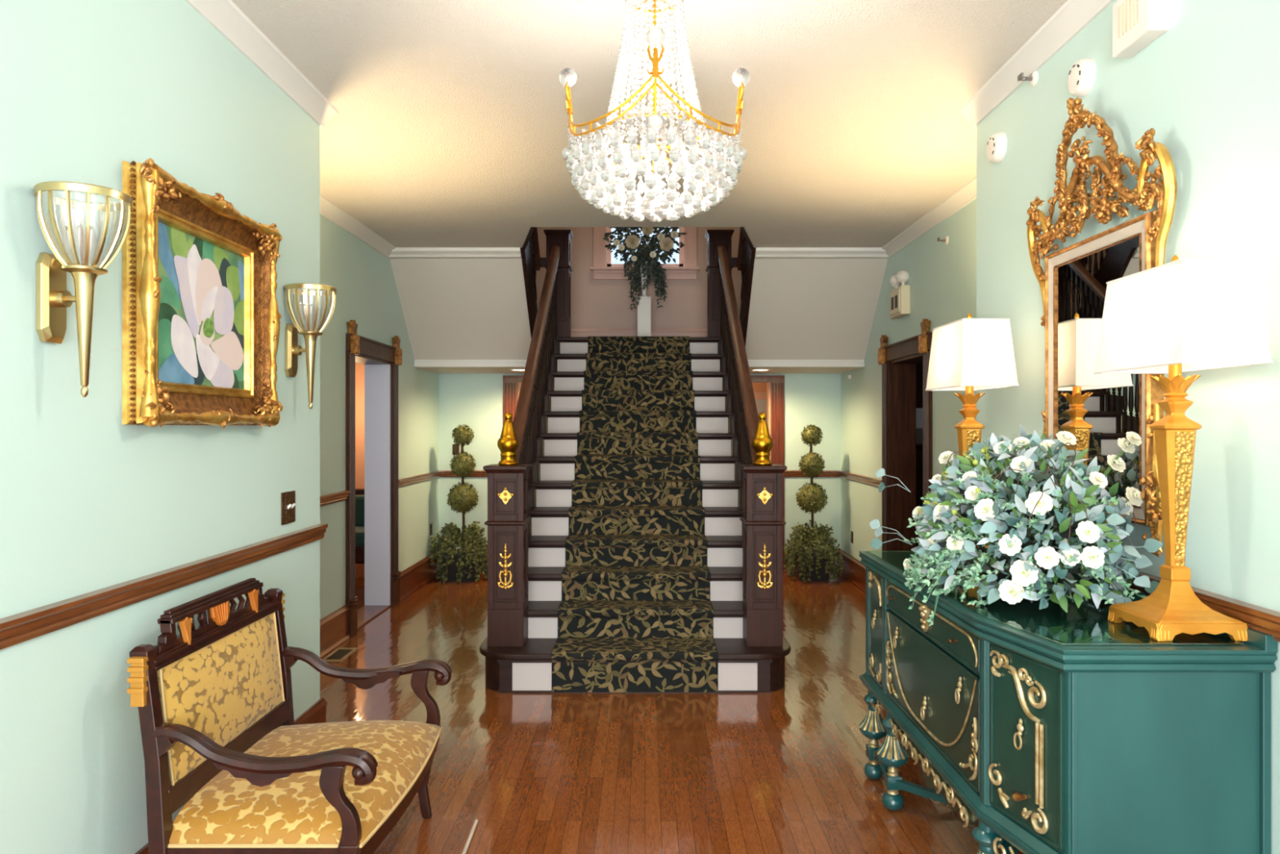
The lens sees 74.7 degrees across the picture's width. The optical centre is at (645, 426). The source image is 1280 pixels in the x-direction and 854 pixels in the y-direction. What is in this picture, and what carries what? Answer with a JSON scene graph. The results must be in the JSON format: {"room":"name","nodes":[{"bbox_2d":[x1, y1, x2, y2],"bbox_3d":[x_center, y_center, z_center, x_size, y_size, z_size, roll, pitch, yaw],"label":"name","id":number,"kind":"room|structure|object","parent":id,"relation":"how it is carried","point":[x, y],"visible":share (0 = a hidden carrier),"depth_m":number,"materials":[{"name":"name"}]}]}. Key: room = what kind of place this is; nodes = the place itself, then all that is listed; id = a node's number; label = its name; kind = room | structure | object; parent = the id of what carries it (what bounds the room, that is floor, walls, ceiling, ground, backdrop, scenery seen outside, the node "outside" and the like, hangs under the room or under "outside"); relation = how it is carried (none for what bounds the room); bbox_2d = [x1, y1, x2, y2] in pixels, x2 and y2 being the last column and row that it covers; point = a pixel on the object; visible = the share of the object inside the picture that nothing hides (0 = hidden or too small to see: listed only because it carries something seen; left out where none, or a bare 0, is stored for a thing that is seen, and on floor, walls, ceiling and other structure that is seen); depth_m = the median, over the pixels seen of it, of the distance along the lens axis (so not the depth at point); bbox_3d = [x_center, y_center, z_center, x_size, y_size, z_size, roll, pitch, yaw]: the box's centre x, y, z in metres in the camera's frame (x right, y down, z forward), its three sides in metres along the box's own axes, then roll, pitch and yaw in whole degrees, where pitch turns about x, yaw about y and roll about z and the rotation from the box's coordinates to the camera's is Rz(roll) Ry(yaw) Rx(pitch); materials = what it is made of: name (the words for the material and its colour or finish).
{"room":"historic interior","nodes":[
{"label":"historic interior","id":0,"kind":"room"},
{"bbox_2d":[0,0,319,853],"bbox_3d":[-1.990,0.015,0.810,0.860,3.070,6.420,0,0,0],"label":"wall","id":1,"kind":"structure","parent":0,"point":[90,500],"depth_m":2.42,"materials":[{"name":"teal paint"}]},
{"bbox_2d":[33,181,133,396],"bbox_3d":[-1.465,-0.345,2.190,0.216,0.534,0.216,0,0,0],"label":"wall sconce","id":2,"kind":"object","parent":1,"relation":"attached to","point":[53,298],"visible":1,"depth_m":2.17,"materials":[{"name":"gold metal"}]},
{"bbox_2d":[0,523,328,649],"bbox_3d":[-1.543,0.499,0.816,0.034,0.071,6.432,0,0,0],"label":"trim","id":3,"kind":"structure","parent":1,"relation":"attached to","point":[21,627],"depth_m":2.53,"materials":[{"name":"brown wood"}]},
{"bbox_2d":[122,158,283,428],"bbox_3d":[-1.508,-0.405,2.934,0.104,0.824,0.918,0,0,0],"label":"picture frame","id":4,"kind":"object","parent":1,"relation":"attached to","point":[201,315],"visible":0.99,"depth_m":2.86,"materials":[{"name":"paint"}]},
{"bbox_2d":[134,697,328,853],"bbox_3d":[-1.541,1.427,0.820,0.038,0.246,6.440,0,0,0],"label":"baseboard","id":5,"kind":"structure","parent":1,"relation":"attached to","point":[316,713],"depth_m":3.88,"materials":[{"name":"brown wood"}]},
{"bbox_2d":[184,0,338,127],"bbox_3d":[-1.518,-1.482,0.820,0.085,0.075,6.440,0,0,0],"label":"trim","id":6,"kind":"structure","parent":1,"relation":"attached to","point":[224,15],"depth_m":3.34,"materials":[{"name":"white paint"}]},
{"bbox_2d":[280,490,295,524],"bbox_3d":[-1.547,0.351,3.655,0.026,0.138,0.130,0,0,0],"label":"switch plate","id":7,"kind":"object","parent":1,"relation":"attached to","point":[288,498],"visible":1,"depth_m":3.63,"materials":[{"name":"brown metal"}]},
{"bbox_2d":[284,283,337,408],"bbox_3d":[-1.465,-0.345,3.670,0.216,0.534,0.216,0,0,0],"label":"wall sconce","id":8,"kind":"object","parent":1,"relation":"attached to","point":[292,349],"visible":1,"depth_m":3.65,"materials":[{"name":"gold metal"}]},
{"bbox_2d":[355,362,364,488],"bbox_3d":[-3.510,0.200,7.250,2.180,2.700,5.500,0,0,0],"label":"wall","id":9,"kind":"structure","parent":0,"point":[359,367],"depth_m":9.90,"materials":[{"name":"brown paint"}]},
{"bbox_2d":[320,213,439,619],"bbox_3d":[-2.310,-1.250,6.635,0.220,5.600,5.230,0,0,0],"label":"wall","id":10,"kind":"structure","parent":0,"point":[362,277],"depth_m":6.51,"materials":[{"name":"teal paint"}]},
{"bbox_2d":[320,604,350,658],"bbox_3d":[-2.181,1.427,5.095,0.038,0.246,2.150,0,0,0],"label":"baseboard","id":11,"kind":"structure","parent":10,"relation":"attached to","point":[334,627],"depth_m":5.86,"materials":[{"name":"brown wood"}]},
{"bbox_2d":[320,489,350,506],"bbox_3d":[-2.183,0.499,5.085,0.034,0.071,2.130,0,0,0],"label":"trim","id":12,"kind":"structure","parent":10,"relation":"attached to","point":[327,499],"depth_m":5.86,"materials":[{"name":"brown wood"}]},
{"bbox_2d":[320,193,395,257],"bbox_3d":[-2.158,-1.482,5.585,0.085,0.075,3.130,0,0,0],"label":"trim","id":13,"kind":"structure","parent":10,"relation":"attached to","point":[328,209],"depth_m":6.19,"materials":[{"name":"white paint"}]},
{"bbox_2d":[345,320,402,638],"bbox_3d":[-2.275,0.378,6.765,0.290,2.344,1.236,0,0,0],"label":"door","id":14,"kind":"structure","parent":10,"relation":"in","point":[382,579],"depth_m":7.23,"materials":[{"name":"brown wood"}]},
{"bbox_2d":[399,551,440,602],"bbox_3d":[-2.181,1.427,8.155,0.038,0.246,1.590,0,0,0],"label":"baseboard","id":15,"kind":"structure","parent":10,"relation":"attached to","point":[420,573],"depth_m":7.99,"materials":[{"name":"brown wood"}]},
{"bbox_2d":[398,470,441,487],"bbox_3d":[-2.183,0.499,8.165,0.034,0.071,1.570,0,0,0],"label":"trim","id":16,"kind":"structure","parent":10,"relation":"attached to","point":[428,476],"depth_m":8.04,"materials":[{"name":"brown wood"}]},
{"bbox_2d":[430,523,432,535],"bbox_3d":[-2.195,1.050,8.600,0.011,0.116,0.072,0,0,0],"label":"wall outlet","id":17,"kind":"object","parent":10,"relation":"attached to","point":[431,524],"visible":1,"depth_m":8.59,"materials":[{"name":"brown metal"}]},
{"bbox_2d":[390,258,531,359],"bbox_3d":[-1.630,-1.125,7.585,1.140,1.030,0.870,0,0,0],"label":"wall","id":18,"kind":"structure","parent":0,"point":[452,308],"depth_m":7.58,"materials":[{"name":"white paint"}]},
{"bbox_2d":[388,247,521,258],"bbox_3d":[-1.630,-1.485,7.160,1.140,0.070,0.120,0,0,0],"label":"trim","id":19,"kind":"structure","parent":18,"relation":"attached to","point":[398,252],"depth_m":7.13,"materials":[{"name":"white paint"}]},
{"bbox_2d":[413,360,526,367],"bbox_3d":[-1.630,-0.610,8.008,1.140,0.080,0.065,0,0,0],"label":"trim","id":20,"kind":"structure","parent":18,"relation":"attached to","point":[418,363],"depth_m":7.98,"materials":[{"name":"white paint"}]},
{"bbox_2d":[535,226,742,328],"bbox_3d":[-0.055,-2.450,9.290,4.690,3.200,0.140,0,0,0],"label":"wall","id":21,"kind":"structure","parent":0,"point":[594,304],"depth_m":9.22,"materials":[{"name":"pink paint"}]},
{"bbox_2d":[570,328,706,337],"bbox_3d":[-0.055,-0.958,9.201,4.290,0.246,0.038,0,0,0],"label":"baseboard","id":22,"kind":"structure","parent":21,"relation":"attached to","point":[575,332],"depth_m":9.20,"materials":[{"name":"beige"}]},
{"bbox_2d":[590,226,700,279],"bbox_3d":[0.000,-2.405,9.217,1.200,1.570,0.145,0,0,0],"label":"window","id":23,"kind":"structure","parent":21,"relation":"in","point":[603,268],"depth_m":9.18,"materials":[{"name":"beige"}]},
{"bbox_2d":[558,341,719,353],"bbox_3d":[-0.055,-0.723,8.610,4.290,0.225,1.220,0,0,0],"label":"floor","id":24,"kind":"structure","parent":0,"point":[558,341],"depth_m":8.00,"materials":[{"name":"brown wood"}]},
{"bbox_2d":[416,367,862,373],"bbox_3d":[-0.055,-0.590,8.485,4.290,0.040,0.930,0,0,0],"label":"ceiling","id":25,"kind":"structure","parent":0,"point":[437,370],"depth_m":8.42,"materials":[{"name":"beige paint"}]},
{"bbox_2d":[510,368,524,370],"bbox_3d":[-1.235,-0.565,8.280,0.200,0.010,0.200,0,0,0],"label":"recessed light","id":26,"kind":"object","parent":25,"relation":"in","point":[516,369],"visible":0.76,"depth_m":8.20,"materials":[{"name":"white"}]},
{"bbox_2d":[750,368,770,370],"bbox_3d":[1.140,-0.565,8.280,0.200,0.010,0.200,0,0,0],"label":"recessed light","id":27,"kind":"object","parent":25,"relation":"in","point":[759,369],"visible":1,"depth_m":8.22,"materials":[{"name":"white"}]},
{"bbox_2d":[439,373,840,549],"bbox_3d":[-0.055,0.480,9.010,4.690,2.140,0.120,0,0,0],"label":"wall","id":28,"kind":"structure","parent":0,"point":[475,401],"depth_m":8.95,"materials":[{"name":"teal paint"}]},
{"bbox_2d":[452,444,459,454],"bbox_3d":[-2.020,0.240,8.944,0.072,0.116,0.011,0,0,0],"label":"wall outlet","id":29,"kind":"object","parent":28,"relation":"attached to","point":[455,448],"visible":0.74,"depth_m":8.94,"materials":[{"name":"brown metal"}]},
{"bbox_2d":[440,470,487,476],"bbox_3d":[-1.855,0.499,8.933,0.690,0.071,0.034,0,0,0],"label":"trim","id":30,"kind":"structure","parent":28,"relation":"attached to","point":[444,473],"depth_m":8.93,"materials":[{"name":"brown wood"}]},
{"bbox_2d":[502,375,523,424],"bbox_3d":[-1.058,0.500,8.997,0.915,2.100,0.166,0,0,0],"label":"door","id":31,"kind":"structure","parent":28,"relation":"in","point":[512,384],"depth_m":8.92,"materials":[{"name":"brown wood"}]},
{"bbox_2d":[751,375,784,572],"bbox_3d":[0.993,0.500,8.997,0.985,2.100,0.166,0,0,0],"label":"door","id":32,"kind":"structure","parent":28,"relation":"in","point":[775,384],"depth_m":8.93,"materials":[{"name":"brown wood"}]},
{"bbox_2d":[783,470,839,476],"bbox_3d":[1.785,0.499,8.933,0.610,0.071,0.034,0,0,0],"label":"trim","id":33,"kind":"structure","parent":28,"relation":"attached to","point":[787,473],"depth_m":8.93,"materials":[{"name":"brown wood"}]},
{"bbox_2d":[783,549,839,573],"bbox_3d":[1.785,1.427,8.931,0.610,0.246,0.038,0,0,0],"label":"baseboard","id":34,"kind":"structure","parent":28,"relation":"attached to","point":[785,571],"depth_m":8.93,"materials":[{"name":"brown wood"}]},
{"bbox_2d":[231,0,1067,247],"bbox_3d":[0.015,-1.580,2.285,4.950,0.120,9.770,0,0,0],"label":"ceiling","id":35,"kind":"structure","parent":0,"point":[450,127],"depth_m":3.88,"materials":[{"name":"beige paint"}]},
{"bbox_2d":[559,0,750,222],"bbox_3d":[0.030,-1.097,2.700,0.570,0.846,0.567,0,0,44],"label":"chandelier","id":36,"kind":"object","parent":35,"relation":"hanging from","point":[586,172],"visible":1,"depth_m":2.60,"materials":[{"name":"glass"}]},
{"bbox_2d":[573,117,734,208],"bbox_3d":[0.030,-0.815,2.700,0.543,0.172,0.538,0,0,0],"label":"beads","id":37,"kind":"object","parent":36,"relation":"hanging from","point":[588,172],"depth_m":2.53,"materials":[{"name":"clear glass"}]},
{"bbox_2d":[320,563,1023,853],"bbox_3d":[0.000,1.600,4.800,9.200,0.100,14.800,0,0,0],"label":"floor","id":38,"kind":"structure","parent":0,"point":[781,771],"depth_m":3.99,"materials":[{"name":"brown wood"}]},
{"bbox_2d":[127,577,452,853],"bbox_3d":[-1.123,1.054,2.862,0.709,0.992,1.012,0,0,0],"label":"settee","id":39,"kind":"object","parent":38,"relation":"on","point":[221,739],"visible":1,"depth_m":2.58,"materials":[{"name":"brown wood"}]},
{"bbox_2d":[156,613,282,785],"bbox_3d":[-1.409,0.877,2.820,0.091,0.345,0.750,0,0,0],"label":"cushion","id":40,"kind":"object","parent":39,"relation":"on","point":[227,686],"depth_m":2.74,"materials":[{"name":"gold fabric"}]},
{"bbox_2d":[168,720,439,844],"bbox_3d":[-1.077,1.149,2.865,0.585,0.113,0.930,0,0,0],"label":"seat cushion","id":41,"kind":"object","parent":39,"relation":"on","point":[220,807],"depth_m":2.56,"materials":[{"name":"gold fabric"}]},
{"bbox_2d":[322,647,358,662],"bbox_3d":[-2.075,1.546,5.690,0.140,0.008,0.340,0,0,0],"label":"floor vent","id":42,"kind":"object","parent":38,"relation":"in","point":[340,654],"visible":0.84,"depth_m":5.69,"materials":[{"name":"beige metal"}]},
{"bbox_2d":[355,488,364,563],"bbox_3d":[-3.250,1.120,9.070,1.400,0.860,0.700,0,0,0],"label":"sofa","id":43,"kind":"object","parent":38,"relation":"on","point":[359,492],"visible":0.02,"depth_m":9.18,"materials":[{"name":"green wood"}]},
{"bbox_2d":[428,424,487,582],"bbox_3d":[-1.858,0.776,8.532,0.663,1.558,0.604,0,0,0],"label":"topiary","id":44,"kind":"object","parent":38,"relation":"on","point":[461,565],"visible":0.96,"depth_m":8.45,"materials":[{"name":"green plant"}]},
{"bbox_2d":[441,550,481,581],"bbox_3d":[-1.860,1.415,8.550,0.350,0.270,0.350,0,0,0],"label":"planter","id":45,"kind":"object","parent":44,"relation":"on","point":[451,575],"depth_m":8.40,"materials":[{"name":"black"}]},
{"bbox_2d":[462,819,478,853],"bbox_3d":[-0.657,1.542,2.740,0.019,0.014,1.080,0,0,0],"label":"metal strip","id":46,"kind":"object","parent":38,"relation":"on","point":[476,821],"visible":1,"depth_m":3.14,"materials":[{"name":"beige metal"}]},
{"bbox_2d":[479,226,791,693],"bbox_3d":[-0.055,-0.580,6.555,4.290,4.260,3.390,0,0,0],"label":"staircase","id":47,"kind":"structure","parent":38,"relation":"on","point":[529,490],"depth_m":5.73,"materials":[{"name":"brown wood"}]},
{"bbox_2d":[551,336,718,692],"bbox_3d":[-0.060,0.340,6.999,0.970,2.407,4.301,0,0,0],"label":"carpet runner","id":48,"kind":"object","parent":47,"relation":"on","point":[635,576],"visible":1,"depth_m":5.86,"materials":[{"name":"black carpet"}]},
{"bbox_2d":[636,296,651,336],"bbox_3d":[-0.010,-1.090,8.720,0.150,0.510,0.150,0,0,0],"label":"pedestal","id":49,"kind":"object","parent":48,"relation":"on","point":[644,305],"visible":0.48,"depth_m":8.65,"materials":[{"name":"white"}]},
{"bbox_2d":[602,226,686,310],"bbox_3d":[-0.003,-1.759,8.709,0.882,1.077,0.577,0,0,0],"label":"flower arrangement","id":50,"kind":"object","parent":49,"relation":"on","point":[644,260],"visible":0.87,"depth_m":8.65,"materials":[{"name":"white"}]},
{"bbox_2d":[782,424,844,582],"bbox_3d":[1.723,0.759,8.545,0.585,1.587,0.666,0,0,-4],"label":"topiary","id":51,"kind":"object","parent":38,"relation":"on","point":[810,564],"visible":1,"depth_m":8.45,"materials":[{"name":"green plant"}]},
{"bbox_2d":[793,550,831,581],"bbox_3d":[1.700,1.415,8.550,0.350,0.270,0.350,0,0,0],"label":"planter","id":52,"kind":"object","parent":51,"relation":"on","point":[824,576],"depth_m":8.40,"materials":[{"name":"black"}]},
{"bbox_2d":[915,444,923,546],"bbox_3d":[3.150,0.870,9.441,0.860,1.360,0.558,0,0,0],"label":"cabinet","id":53,"kind":"object","parent":38,"relation":"on","point":[919,447],"visible":0.02,"depth_m":9.18,"materials":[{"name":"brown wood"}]},
{"bbox_2d":[915,428,923,444],"bbox_3d":[3.120,0.104,9.450,0.400,0.168,0.300,0,0,0],"label":"storage box","id":54,"kind":"object","parent":53,"relation":"on","point":[919,432],"visible":0.06,"depth_m":9.30,"materials":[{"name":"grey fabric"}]},
{"bbox_2d":[915,408,923,428],"bbox_3d":[3.120,-0.096,9.450,0.360,0.228,0.300,0,0,0],"label":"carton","id":55,"kind":"object","parent":54,"relation":"on","point":[919,411],"visible":0.06,"depth_m":9.30,"materials":[{"name":"cardboard"}]},
{"bbox_2d":[858,551,1277,853],"bbox_3d":[1.263,1.036,2.945,0.646,1.028,1.690,0,0,0],"label":"sideboard","id":56,"kind":"object","parent":38,"relation":"on","point":[1051,730],"visible":1,"depth_m":2.19,"materials":[{"name":"teal paint"}]},
{"bbox_3d":[1.265,0.557,2.952,0.540,0.005,1.615,0,0,0],"label":"sheet","id":57,"kind":"object","parent":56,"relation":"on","visible":0},
{"bbox_2d":[925,313,1018,565],"bbox_3d":[1.335,0.043,3.450,0.244,1.022,0.416,0,0,0],"label":"table lamp","id":58,"kind":"object","parent":57,"relation":"on","point":[969,355],"visible":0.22,"depth_m":3.28,"materials":[{"name":"white fabric"}]},
{"bbox_2d":[869,424,1163,626],"bbox_3d":[1.217,0.323,2.886,0.624,0.667,1.057,0,0,-4],"label":"flower arrangement","id":59,"kind":"object","parent":57,"relation":"on","point":[1029,500],"visible":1,"depth_m":2.60,"materials":[{"name":"green plant"}]},
{"bbox_2d":[1093,254,1272,640],"bbox_3d":[1.445,0.043,2.285,0.244,1.022,0.416,0,0,0],"label":"table lamp","id":60,"kind":"object","parent":57,"relation":"on","point":[1176,317],"visible":1,"depth_m":2.23,"materials":[{"name":"gold metal"}]},
{"bbox_2d":[751,382,767,391],"bbox_3d":[-0.050,0.350,10.385,5.100,2.400,2.630,0,0,0],"label":"wall","id":61,"kind":"structure","parent":0,"point":[757,387],"depth_m":11.60,"materials":[{"name":"brown paint"}]},
{"bbox_2d":[753,391,767,422],"bbox_3d":[1.450,0.535,11.565,0.780,2.030,0.070,0,0,0],"label":"door","id":62,"kind":"structure","parent":61,"relation":"in","point":[761,397],"depth_m":11.55,"materials":[{"name":"white"}]},
{"bbox_2d":[745,258,887,359],"bbox_3d":[1.515,-1.125,7.585,1.150,1.030,0.870,0,0,0],"label":"wall","id":63,"kind":"structure","parent":0,"point":[800,308],"depth_m":7.58,"materials":[{"name":"white paint"}]},
{"bbox_2d":[747,360,864,367],"bbox_3d":[1.515,-0.610,8.008,1.150,0.080,0.065,0,0,0],"label":"trim","id":64,"kind":"structure","parent":63,"relation":"attached to","point":[752,363],"depth_m":7.98,"materials":[{"name":"white paint"}]},
{"bbox_2d":[754,247,888,258],"bbox_3d":[1.515,-1.485,7.160,1.150,0.070,0.120,0,0,0],"label":"trim","id":65,"kind":"structure","parent":63,"relation":"attached to","point":[760,252],"depth_m":7.13,"materials":[{"name":"white paint"}]},
{"bbox_2d":[840,198,976,560],"bbox_3d":[2.200,-1.250,6.635,0.220,5.600,5.230,0,0,0],"label":"wall","id":66,"kind":"structure","parent":0,"point":[942,281],"depth_m":6.74,"materials":[{"name":"teal paint"}]},
{"bbox_2d":[850,530,853,542],"bbox_3d":[2.084,1.110,8.450,0.011,0.116,0.072,0,0,0],"label":"wall outlet","id":67,"kind":"object","parent":66,"relation":"attached to","point":[851,532],"visible":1,"depth_m":8.44,"materials":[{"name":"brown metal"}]},
{"bbox_2d":[839,549,866,593],"bbox_3d":[2.071,1.427,8.115,0.038,0.246,1.670,0,0,0],"label":"baseboard","id":68,"kind":"structure","parent":66,"relation":"attached to","point":[853,571],"depth_m":8.29,"materials":[{"name":"brown wood"}]},
{"bbox_2d":[838,470,881,486],"bbox_3d":[2.073,0.499,8.125,0.034,0.071,1.650,0,0,0],"label":"trim","id":69,"kind":"structure","parent":66,"relation":"attached to","point":[858,477],"depth_m":8.03,"materials":[{"name":"brown wood"}]},
{"bbox_2d":[889,270,910,318],"bbox_3d":[2.050,-1.069,6.750,0.104,0.357,0.300,0,0,0],"label":"emergency light","id":70,"kind":"object","parent":66,"relation":"attached to","point":[900,296],"visible":1,"depth_m":6.64,"materials":[{"name":"beige plastic"}]},
{"bbox_2d":[877,319,932,551],"bbox_3d":[2.165,0.378,6.695,0.290,2.344,1.216,0,0,0],"label":"door","id":71,"kind":"structure","parent":66,"relation":"in","point":[898,375],"depth_m":7.15,"materials":[{"name":"brown wood"}]},
{"bbox_2d":[881,176,976,257],"bbox_3d":[2.047,-1.482,5.585,0.085,0.075,3.130,0,0,0],"label":"trim","id":72,"kind":"structure","parent":66,"relation":"attached to","point":[966,193],"depth_m":5.92,"materials":[{"name":"white paint"}]},
{"bbox_2d":[937,235,948,244],"bbox_3d":[2.062,-1.291,5.800,0.068,0.060,0.060,0,0,0],"label":"sprinkler","id":73,"kind":"object","parent":66,"relation":"attached to","point":[945,240],"visible":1,"depth_m":5.79,"materials":[{"name":"white metal"}]},
{"bbox_2d":[915,361,923,408],"bbox_3d":[3.455,0.200,7.250,2.290,2.700,5.500,0,0,0],"label":"wall","id":74,"kind":"structure","parent":0,"point":[919,366],"depth_m":9.90,"materials":[{"name":"brown paint"}]},
{"bbox_2d":[976,0,1279,853],"bbox_3d":[1.950,0.015,0.810,0.720,3.070,6.420,0,0,0],"label":"wall","id":75,"kind":"structure","parent":0,"point":[1208,86],"depth_m":2.41,"materials":[{"name":"teal paint"}]},
{"bbox_2d":[986,132,1006,163],"bbox_3d":[1.567,-1.249,3.750,0.047,0.132,0.132,0,0,0],"label":"smoke detector","id":76,"kind":"object","parent":75,"relation":"attached to","point":[997,143],"visible":1,"depth_m":3.71,"materials":[{"name":"white plastic"}]},
{"bbox_2d":[1017,71,1038,86],"bbox_3d":[1.562,-1.421,3.420,0.068,0.060,0.060,0,0,0],"label":"sprinkler","id":77,"kind":"object","parent":75,"relation":"attached to","point":[1034,76],"visible":1,"depth_m":3.41,"materials":[{"name":"white plastic"}]},
{"bbox_2d":[957,0,1114,127],"bbox_3d":[1.548,-1.482,0.820,0.085,0.075,6.440,0,0,0],"label":"trim","id":78,"kind":"structure","parent":75,"relation":"attached to","point":[1073,15],"depth_m":3.33,"materials":[{"name":"white paint"}]},
{"bbox_2d":[1067,57,1096,97],"bbox_3d":[1.567,-1.259,3.020,0.047,0.132,0.132,0,0,0],"label":"smoke detector","id":79,"kind":"object","parent":75,"relation":"attached to","point":[1082,75],"visible":1,"depth_m":2.98,"materials":[{"name":"white plastic"}]},
{"bbox_2d":[1026,97,1177,556],"bbox_3d":[1.532,-0.379,2.900,0.116,1.543,0.907,0,0,0],"label":"wall mirror","id":80,"kind":"object","parent":75,"relation":"attached to","point":[1099,410],"visible":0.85,"depth_m":2.86,"materials":[{"name":"gold glass"}]},
{"bbox_2d":[1056,235,1138,504],"bbox_3d":[1.556,-0.177,2.900,0.001,0.855,0.550,0,0,0],"label":"mirror glass","id":81,"kind":"object","parent":80,"relation":"attached to","point":[1100,410],"depth_m":2.91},
{"bbox_2d":[983,531,1279,642],"bbox_3d":[1.573,0.499,0.816,0.034,0.071,6.432,0,0,0],"label":"trim","id":82,"kind":"structure","parent":75,"relation":"attached to","point":[1261,619],"depth_m":2.20,"materials":[{"name":"brown wood"}]},
{"bbox_2d":[1112,0,1169,57],"bbox_3d":[1.558,-1.292,2.640,0.072,0.175,0.200,0,0,0],"label":"alarm box","id":83,"kind":"object","parent":75,"relation":"attached to","point":[1136,24],"visible":1,"depth_m":2.62,"materials":[{"name":"white plastic"}]},
{"bbox_2d":[1118,0,1139,38],"bbox_3d":[1.524,-1.300,2.640,0.004,0.100,0.110,0,0,0],"label":"grille","id":84,"kind":"object","parent":83,"relation":"attached to","point":[1128,10],"depth_m":2.64,"materials":[{"name":"beige plastic"}]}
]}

